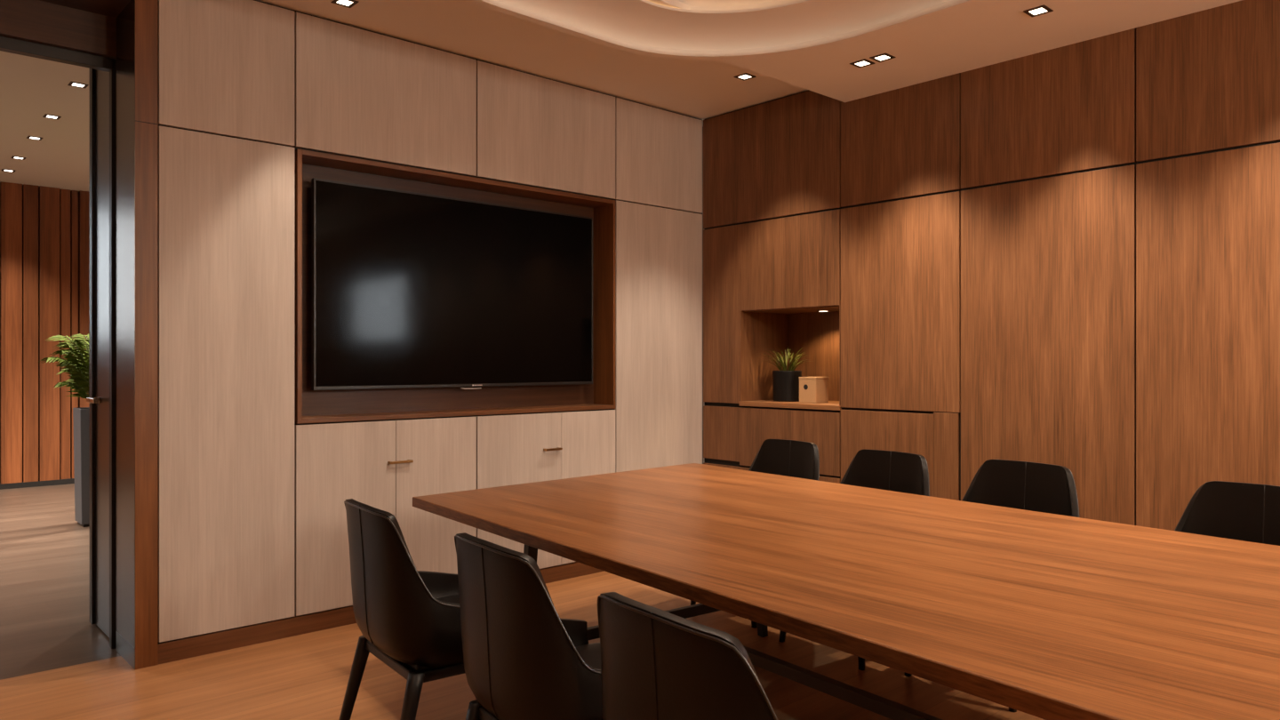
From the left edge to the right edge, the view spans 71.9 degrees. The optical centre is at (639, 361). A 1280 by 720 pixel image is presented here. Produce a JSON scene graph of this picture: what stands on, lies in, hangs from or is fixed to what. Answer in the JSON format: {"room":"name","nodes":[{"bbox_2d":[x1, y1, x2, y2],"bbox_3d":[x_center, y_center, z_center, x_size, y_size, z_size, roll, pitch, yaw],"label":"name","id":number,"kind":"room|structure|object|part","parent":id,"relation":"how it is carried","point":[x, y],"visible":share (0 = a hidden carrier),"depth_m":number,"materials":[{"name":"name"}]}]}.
{"room":"conference room","nodes":[
{"label":"conference room","id":0,"kind":"room"},
{"bbox_2d":[0,181,89,489],"bbox_3d":[-7.057,-0.300,8.578,9.146,3.200,0.165,0,0,-42],"label":"wall","id":1,"kind":"structure","parent":0,"point":[44,231],"depth_m":9.19,"materials":[{"name":"brown wood"}]},
{"bbox_3d":[-6.430,1.272,9.118,7.200,0.055,0.115,0,0,-42],"label":"skirting","id":2,"kind":"part","parent":1,"relation":"part of","materials":[{"name":"black"}]},
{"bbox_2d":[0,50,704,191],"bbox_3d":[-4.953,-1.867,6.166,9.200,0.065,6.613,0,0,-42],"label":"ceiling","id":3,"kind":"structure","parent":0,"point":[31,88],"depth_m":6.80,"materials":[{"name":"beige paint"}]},
{"bbox_2d":[1,168,15,172],"bbox_3d":[-6.057,-1.833,8.458,0.100,0.004,0.100,0,0,-42],"label":"recessed light","id":4,"kind":"object","parent":3,"relation":"in","point":[3,170],"visible":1,"depth_m":8.46,"materials":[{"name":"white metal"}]},
{"bbox_2d":[10,155,25,159],"bbox_3d":[-5.586,-1.833,7.927,0.100,0.004,0.100,0,0,-42],"label":"recessed light","id":5,"kind":"object","parent":3,"relation":"in","point":[12,156],"visible":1,"depth_m":7.92,"materials":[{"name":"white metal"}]},
{"bbox_2d":[26,136,43,140],"bbox_3d":[-4.959,-1.833,7.226,0.100,0.004,0.100,0,0,-42],"label":"recessed light","id":6,"kind":"object","parent":3,"relation":"in","point":[28,137],"visible":1,"depth_m":7.23,"materials":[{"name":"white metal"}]},
{"bbox_2d":[42,113,61,119],"bbox_3d":[-4.400,-1.833,6.599,0.100,0.004,0.100,0,0,-42],"label":"recessed light","id":7,"kind":"object","parent":3,"relation":"in","point":[46,116],"visible":1,"depth_m":6.59,"materials":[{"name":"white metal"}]},
{"bbox_2d":[67,81,88,88],"bbox_3d":[-3.720,-1.833,5.839,0.100,0.004,0.100,0,0,-42],"label":"recessed light","id":8,"kind":"object","parent":3,"relation":"in","point":[71,84],"visible":1,"depth_m":5.83,"materials":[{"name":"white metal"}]},
{"bbox_2d":[157,0,702,664],"bbox_3d":[-0.926,-0.250,5.055,3.403,3.100,0.340,0,0,-42],"label":"wall","id":9,"kind":"structure","parent":0,"point":[244,85],"depth_m":4.13,"materials":[{"name":"wood"}]},
{"bbox_2d":[0,35,116,648],"bbox_3d":[-3.014,-0.036,3.450,1.800,2.672,0.050,0,0,-42],"label":"door frame","id":10,"kind":"structure","parent":9,"relation":"in","point":[7,44],"depth_m":3.99,"materials":[{"name":"black metal"}]},
{"bbox_2d":[0,0,116,58],"bbox_3d":[-3.002,-1.536,3.425,1.686,0.328,0.067,0,0,-42],"label":"wall panel","id":11,"kind":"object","parent":9,"relation":"attached to","point":[37,21],"depth_m":3.82,"materials":[{"name":"brown wood"}]},
{"bbox_2d":[39,0,130,17],"bbox_3d":[-2.867,-1.623,3.278,1.686,0.154,0.333,0,0,-42],"label":"trim","id":12,"kind":"structure","parent":9,"relation":"attached to","point":[110,8],"depth_m":3.82,"materials":[{"name":"brown wood"}]},
{"bbox_2d":[86,57,116,637],"bbox_3d":[-2.564,-0.106,4.208,0.092,2.788,0.448,0,0,-42],"label":"door","id":13,"kind":"structure","parent":9,"relation":"in","point":[99,399],"depth_m":4.26,"materials":[{"name":"metal"}]},
{"bbox_3d":[-2.611,0.185,4.225,0.046,0.030,0.160,0,0,-42],"label":"handle","id":14,"kind":"part","parent":13,"relation":"part of","materials":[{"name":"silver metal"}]},
{"bbox_2d":[116,0,157,669],"bbox_3d":[-2.213,-0.200,3.875,0.088,3.000,0.333,0,0,-42],"label":"trim","id":15,"kind":"structure","parent":9,"relation":"attached to","point":[137,23],"depth_m":3.77,"materials":[{"name":"brown wood"}]},
{"bbox_3d":[-1.856,0.096,3.987,0.580,2.220,0.018,0,0,-42],"label":"panel","id":16,"kind":"part","parent":9,"relation":"part of","materials":[{"name":"beige wood"}]},
{"bbox_3d":[-1.856,-1.341,3.987,0.580,0.638,0.018,0,0,-42],"label":"panel","id":17,"kind":"part","parent":9,"relation":"part of","materials":[{"name":"beige wood"}]},
{"bbox_3d":[-0.826,1.256,4.931,3.382,0.087,0.014,0,0,-42],"label":"skirting","id":18,"kind":"part","parent":9,"relation":"part of","materials":[{"name":"brown wood"}]},
{"bbox_2d":[294,416,476,615],"bbox_3d":[-1.351,0.755,4.609,0.990,0.910,0.326,0,0,-42],"label":"lower cabinet","id":19,"kind":"object","parent":9,"relation":"attached to","point":[380,464],"visible":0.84,"depth_m":4.43,"materials":[{"name":"beige wood"}]},
{"bbox_3d":[-1.448,0.754,4.360,0.510,0.904,0.018,0,0,-42],"label":"door","id":20,"kind":"part","parent":19,"relation":"part of","materials":[{"name":"beige wood"}]},
{"bbox_3d":[-1.229,0.513,4.523,0.128,0.013,0.036,0,0,-42],"label":"handle","id":21,"kind":"part","parent":19,"relation":"part of","materials":[{"name":"gold metal"}]},
{"bbox_3d":[-1.082,0.754,4.694,0.476,0.904,0.018,0,0,-42],"label":"door","id":22,"kind":"part","parent":19,"relation":"part of","materials":[{"name":"beige wood"}]},
{"bbox_3d":[-1.271,-1.341,4.521,0.988,0.638,0.018,0,0,-42],"label":"panel","id":23,"kind":"part","parent":9,"relation":"part of","materials":[{"name":"beige wood"}]},
{"bbox_2d":[294,148,615,423],"bbox_3d":[-0.961,-0.358,4.932,1.992,1.305,0.214,0,0,-42],"label":"niche","id":24,"kind":"object","parent":9,"relation":"attached to","point":[337,405],"visible":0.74,"depth_m":4.87,"materials":[{"name":"brown wood"}]},
{"bbox_2d":[311,177,592,390],"bbox_3d":[-0.980,-0.375,4.969,1.774,1.058,0.097,0,0,-42],"label":"television","id":25,"kind":"object","parent":24,"relation":"attached to","point":[410,290],"visible":1,"depth_m":4.82,"materials":[{"name":"black"}]},
{"bbox_3d":[-0.956,0.282,4.930,1.953,0.024,0.204,0,0,-42],"label":"sill","id":26,"kind":"part","parent":24,"relation":"part of","materials":[{"name":"brown wood"}]},
{"bbox_2d":[470,408,615,568],"bbox_3d":[-0.610,0.755,5.285,1.005,0.910,0.326,0,0,-42],"label":"lower cabinet","id":27,"kind":"object","parent":9,"relation":"attached to","point":[512,449],"visible":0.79,"depth_m":5.15,"materials":[{"name":"beige wood"}]},
{"bbox_3d":[-0.686,0.754,5.055,0.580,0.904,0.018,0,0,-42],"label":"door","id":28,"kind":"part","parent":27,"relation":"part of","materials":[{"name":"beige wood"}]},
{"bbox_3d":[-0.513,0.513,5.177,0.120,0.013,0.036,0,0,-42],"label":"handle","id":29,"kind":"part","parent":27,"relation":"part of","materials":[{"name":"gold metal"}]},
{"bbox_3d":[-0.315,0.754,5.394,0.421,0.904,0.018,0,0,-42],"label":"door","id":30,"kind":"part","parent":27,"relation":"part of","materials":[{"name":"beige wood"}]},
{"bbox_3d":[-0.530,-1.341,5.198,1.003,0.638,0.018,0,0,-42],"label":"panel","id":31,"kind":"part","parent":9,"relation":"part of","materials":[{"name":"beige wood"}]},
{"bbox_3d":[0.134,0.096,5.804,0.779,2.220,0.018,0,0,-42],"label":"panel","id":32,"kind":"part","parent":9,"relation":"part of","materials":[{"name":"beige wood"}]},
{"bbox_3d":[0.134,-1.341,5.804,0.779,0.638,0.018,0,0,-42],"label":"panel","id":33,"kind":"part","parent":9,"relation":"part of","materials":[{"name":"beige wood"}]},
{"bbox_2d":[0,483,1045,719],"bbox_3d":[-2.598,1.325,3.586,9.000,0.050,13.600,0,0,-42],"label":"floor","id":34,"kind":"structure","parent":0,"point":[305,676],"depth_m":3.72,"materials":[{"name":"brown wood"}]},
{"bbox_2d":[37,333,89,527],"bbox_3d":[-4.362,0.533,7.124,0.867,1.533,0.867,0,0,-42],"label":"potted palm","id":35,"kind":"object","parent":34,"relation":"on","point":[76,361],"visible":0.28,"depth_m":6.94,"materials":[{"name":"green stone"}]},
{"bbox_3d":[-4.368,0.105,7.141,0.683,0.653,0.692,0,0,-42],"label":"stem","id":36,"kind":"part","parent":35,"relation":"part of","materials":[{"name":"green plant"}]},
{"bbox_2d":[72,407,89,524],"bbox_3d":[-4.370,0.825,7.100,0.284,0.910,0.284,0,0,-42],"label":"planter","id":37,"kind":"object","parent":35,"relation":"attached to","point":[81,415],"depth_m":6.94,"materials":[{"name":"grey stone"}]},
{"bbox_2d":[338,498,464,719],"bbox_3d":[-0.629,0.863,2.782,0.558,0.873,0.554,0,0,-37],"label":"chair","id":38,"kind":"object","parent":34,"relation":"on","point":[408,618],"visible":0.78,"depth_m":2.53,"materials":[{"name":"black leather"}]},
{"bbox_3d":[-0.928,1.094,2.828,0.142,0.412,0.045,0,0,-24],"label":"leg","id":39,"kind":"part","parent":38,"relation":"part of","materials":[{"name":"black metal"}]},
{"bbox_3d":[-0.669,1.094,2.482,0.044,0.412,0.142,0,0,40],"label":"leg","id":40,"kind":"part","parent":38,"relation":"part of","materials":[{"name":"black metal"}]},
{"bbox_3d":[-0.597,0.899,2.805,0.428,0.050,0.410,0,0,-37],"label":"seat frame","id":41,"kind":"part","parent":38,"relation":"part of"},
{"bbox_3d":[-0.598,0.835,2.805,0.480,0.080,0.466,0,0,-37],"label":"seat","id":42,"kind":"part","parent":38,"relation":"part of","materials":[{"name":"black leather"}]},
{"bbox_2d":[454,532,602,719],"bbox_3d":[-0.166,0.863,2.233,0.558,0.873,0.554,0,0,-37],"label":"chair","id":43,"kind":"object","parent":34,"relation":"on","point":[523,660],"visible":0.84,"depth_m":2.00,"materials":[{"name":"black leather"}]},
{"bbox_3d":[-0.465,1.094,2.280,0.142,0.412,0.045,0,0,-24],"label":"leg","id":44,"kind":"part","parent":43,"relation":"part of","materials":[{"name":"black metal"}]},
{"bbox_3d":[-0.134,0.899,2.257,0.428,0.050,0.410,0,0,-37],"label":"seat frame","id":45,"kind":"part","parent":43,"relation":"part of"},
{"bbox_3d":[-0.135,0.835,2.256,0.480,0.080,0.466,0,0,-37],"label":"seat","id":46,"kind":"part","parent":43,"relation":"part of","materials":[{"name":"black leather"}]},
{"bbox_2d":[597,592,777,719],"bbox_3d":[0.226,0.863,1.661,0.558,0.873,0.554,0,0,-37],"label":"chair","id":47,"kind":"object","parent":34,"relation":"on","point":[657,664],"visible":1,"depth_m":1.48,"materials":[{"name":"black leather"}]},
{"bbox_2d":[690,439,819,628],"bbox_3d":[0.630,0.863,4.660,0.558,0.873,0.554,0,0,-37],"label":"chair","id":48,"kind":"object","parent":34,"relation":"on","point":[781,457],"visible":0.22,"depth_m":4.80,"materials":[{"name":"black leather"}]},
{"bbox_3d":[0.561,1.094,4.348,0.048,0.412,0.087,0,0,8],"label":"leg","id":49,"kind":"part","parent":48,"relation":"part of","materials":[{"name":"black metal"}]},
{"bbox_2d":[412,463,1279,719],"bbox_3d":[0.856,0.932,2.726,1.756,0.735,4.192,0,0,-37],"label":"conference table","id":50,"kind":"object","parent":34,"relation":"on","point":[1047,616],"visible":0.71,"depth_m":2.33,"materials":[{"name":"brown wood"}]},
{"bbox_3d":[-0.438,0.988,3.419,0.087,0.625,0.040,0,0,-37],"label":"leg","id":51,"kind":"part","parent":50,"relation":"part of","materials":[{"name":"black metal"}]},
{"bbox_3d":[0.560,0.988,4.165,0.087,0.625,0.040,0,0,-37],"label":"leg","id":52,"kind":"part","parent":50,"relation":"part of","materials":[{"name":"black metal"}]},
{"bbox_2d":[778,448,929,670],"bbox_3d":[1.009,0.863,4.071,0.558,0.873,0.554,0,0,-37],"label":"chair","id":53,"kind":"object","parent":34,"relation":"on","point":[888,470],"visible":0.16,"depth_m":4.20,"materials":[{"name":"black leather"}]},
{"bbox_3d":[0.689,1.094,4.093,0.087,0.412,0.048,0,0,8],"label":"leg","id":54,"kind":"part","parent":53,"relation":"part of","materials":[{"name":"black metal"}]},
{"bbox_3d":[0.939,1.094,3.758,0.048,0.412,0.087,0,0,8],"label":"leg","id":55,"kind":"part","parent":53,"relation":"part of","materials":[{"name":"black metal"}]},
{"bbox_2d":[904,459,1079,711],"bbox_3d":[1.459,0.863,3.626,0.558,0.873,0.554,0,0,-37],"label":"chair","id":56,"kind":"object","parent":34,"relation":"on","point":[1027,485],"visible":0.22,"depth_m":3.76,"materials":[{"name":"black leather"}]},
{"bbox_3d":[1.390,1.094,3.313,0.048,0.412,0.087,0,0,8],"label":"leg","id":57,"kind":"part","parent":56,"relation":"part of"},
{"bbox_2d":[1174,480,1279,545],"bbox_3d":[1.979,0.863,2.920,0.558,0.873,0.554,0,0,-37],"label":"chair","id":58,"kind":"object","parent":34,"relation":"on","point":[1233,510],"visible":0.16,"depth_m":3.12,"materials":[{"name":"black leather"}]},
{"bbox_2d":[257,0,807,119],"bbox_3d":[-1.407,-1.687,3.562,6.126,0.030,1.257,0,0,-42],"label":"ceiling","id":59,"kind":"structure","parent":0,"point":[700,89],"depth_m":4.83,"materials":[{"name":"paint"}]},
{"bbox_2d":[330,0,358,7],"bbox_3d":[-1.371,-1.670,4.095,0.092,0.004,0.092,0,0,-42],"label":"recessed light","id":60,"kind":"object","parent":59,"relation":"in","point":[348,4],"visible":1,"depth_m":4.10,"materials":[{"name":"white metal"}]},
{"bbox_2d":[733,72,756,80],"bbox_3d":[0.615,-1.670,5.167,0.092,0.004,0.092,0,0,-42],"label":"recessed light","id":61,"kind":"object","parent":59,"relation":"in","point":[744,76],"visible":1,"depth_m":5.16,"materials":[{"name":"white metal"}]},
{"bbox_2d":[702,126,704,463],"bbox_3d":[-1.530,-0.300,9.165,0.100,3.200,6.800,0,0,-42],"label":"wall","id":62,"kind":"structure","parent":0,"point":[703,403],"depth_m":6.88,"materials":[{"name":"paint"}]},
{"bbox_2d":[468,0,1241,102],"bbox_3d":[0.707,-1.669,1.232,6.106,0.275,5.667,0,0,-42],"label":"ceiling","id":63,"kind":"structure","parent":0,"point":[812,45],"depth_m":4.20,"materials":[{"name":"paint"}]},
{"bbox_2d":[849,58,875,68],"bbox_3d":[1.140,-1.530,4.523,0.092,0.004,0.092,0,0,-42],"label":"recessed light","id":64,"kind":"object","parent":63,"relation":"in","point":[861,63],"visible":1,"depth_m":4.52,"materials":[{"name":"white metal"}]},
{"bbox_2d":[869,52,895,62],"bbox_3d":[1.220,-1.530,4.436,0.092,0.004,0.092,0,0,-42],"label":"recessed light","id":65,"kind":"object","parent":63,"relation":"in","point":[883,57],"visible":1,"depth_m":4.43,"materials":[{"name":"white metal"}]},
{"bbox_2d":[1023,4,1053,16],"bbox_3d":[1.737,-1.530,3.848,0.092,0.004,0.092,0,0,-42],"label":"recessed light","id":66,"kind":"object","parent":63,"relation":"in","point":[1040,10],"visible":1,"depth_m":3.84,"materials":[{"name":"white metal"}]},
{"bbox_2d":[703,0,1279,530],"bbox_3d":[1.764,-0.250,5.048,0.600,3.100,3.977,0,0,-42],"label":"wall","id":67,"kind":"structure","parent":0,"point":[1068,256],"depth_m":4.25,"materials":[{"name":"wood"}]},
{"bbox_3d":[0.815,-1.289,5.655,0.018,0.742,1.114,0,0,-42],"label":"panel","id":68,"kind":"part","parent":67,"relation":"part of","materials":[{"name":"brown wood"}]},
{"bbox_2d":[703,209,841,483],"bbox_3d":[0.997,0.147,5.818,0.514,2.106,1.118,0,0,-42],"label":"cabinet","id":69,"kind":"object","parent":67,"relation":"attached to","point":[766,284],"visible":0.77,"depth_m":5.82,"materials":[{"name":"brown wood"}]},
{"bbox_3d":[0.551,0.947,5.944,0.018,0.506,0.330,0,0,-42],"label":"panel","id":70,"kind":"part","parent":69,"relation":"part of","materials":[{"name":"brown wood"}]},
{"bbox_3d":[0.551,-0.315,5.944,0.018,1.182,0.330,0,0,-42],"label":"panel","id":71,"kind":"part","parent":69,"relation":"part of","materials":[{"name":"brown wood"}]},
{"bbox_3d":[0.551,0.481,5.944,0.018,0.358,0.330,0,0,-42],"label":"panel","id":72,"kind":"part","parent":69,"relation":"part of","materials":[{"name":"brown wood"}]},
{"bbox_3d":[0.790,-0.621,5.683,0.018,0.570,0.374,0,0,-42],"label":"door","id":73,"kind":"part","parent":69,"relation":"part of","materials":[{"name":"brown wood"}]},
{"bbox_2d":[758,347,807,401],"bbox_3d":[0.975,0.079,5.801,0.405,0.360,0.406,0,0,28],"label":"potted grass","id":74,"kind":"object","parent":69,"relation":"on","point":[785,382],"depth_m":5.73,"materials":[{"name":"black ceramic"}]},
{"bbox_2d":[772,370,801,401],"bbox_3d":[0.969,0.159,5.807,0.190,0.200,0.190,0,0,-42],"label":"pot","id":75,"kind":"object","parent":74,"relation":"attached to","point":[785,383],"depth_m":5.72,"materials":[{"name":"black ceramic"}]},
{"bbox_3d":[0.927,0.947,5.532,0.018,0.506,0.782,0,0,-42],"label":"drawer","id":76,"kind":"part","parent":69,"relation":"part of","materials":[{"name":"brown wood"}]},
{"bbox_3d":[0.927,0.492,5.532,0.018,0.380,0.782,0,0,-42],"label":"drawer","id":77,"kind":"part","parent":69,"relation":"part of","materials":[{"name":"brown wood"}]},
{"bbox_2d":[739,400,841,410],"bbox_3d":[1.108,0.275,5.696,0.514,0.030,0.787,0,0,-42],"label":"shelf","id":78,"kind":"object","parent":69,"relation":"attached to","point":[832,404],"depth_m":5.55,"materials":[{"name":"brown wood"}]},
{"bbox_3d":[1.054,-0.621,5.393,0.018,0.570,0.406,0,0,-42],"label":"door","id":79,"kind":"part","parent":69,"relation":"part of","materials":[{"name":"brown wood"}]},
{"bbox_2d":[799,376,828,403],"bbox_3d":[1.103,0.178,5.601,0.134,0.163,0.134,0,0,-42],"label":"cardboard box","id":80,"kind":"object","parent":69,"relation":"on","point":[812,389],"visible":1,"depth_m":5.55,"materials":[{"name":"brown cardboard"}]},
{"bbox_3d":[1.103,0.103,5.601,0.134,0.014,0.134,0,0,-42],"label":"lid","id":81,"kind":"part","parent":80,"relation":"part of","materials":[{"name":"beige cardboard"}]},
{"bbox_3d":[1.397,0.742,5.017,0.018,0.916,0.597,0,0,-42],"label":"panel","id":82,"kind":"part","parent":67,"relation":"part of","materials":[{"name":"brown wood"}]},
{"bbox_3d":[1.448,-0.318,4.961,0.018,1.176,0.748,0,0,-42],"label":"panel","id":83,"kind":"part","parent":67,"relation":"part of","materials":[{"name":"brown wood"}]},
{"bbox_3d":[1.448,-1.289,4.961,0.018,0.742,0.748,0,0,-42],"label":"panel","id":84,"kind":"part","parent":67,"relation":"part of","materials":[{"name":"brown wood"}]},
{"bbox_3d":[1.648,0.737,4.743,0.018,0.926,0.141,0,0,-42],"label":"panel","id":85,"kind":"part","parent":67,"relation":"part of","materials":[{"name":"brown wood"}]},
{"bbox_3d":[1.991,0.147,4.367,0.018,2.106,0.845,0,0,-42],"label":"panel","id":86,"kind":"part","parent":67,"relation":"part of","materials":[{"name":"brown wood"}]},
{"bbox_3d":[1.991,-1.289,4.367,0.018,0.742,0.845,0,0,-42],"label":"panel","id":87,"kind":"part","parent":67,"relation":"part of","materials":[{"name":"brown wood"}]},
{"bbox_3d":[2.567,0.147,3.736,0.018,2.106,0.848,0,0,-42],"label":"panel","id":88,"kind":"part","parent":67,"relation":"part of","materials":[{"name":"brown wood"}]},
{"bbox_3d":[2.567,-1.289,3.736,0.018,0.742,0.848,0,0,-42],"label":"panel","id":89,"kind":"part","parent":67,"relation":"part of","materials":[{"name":"brown wood"}]}
]}

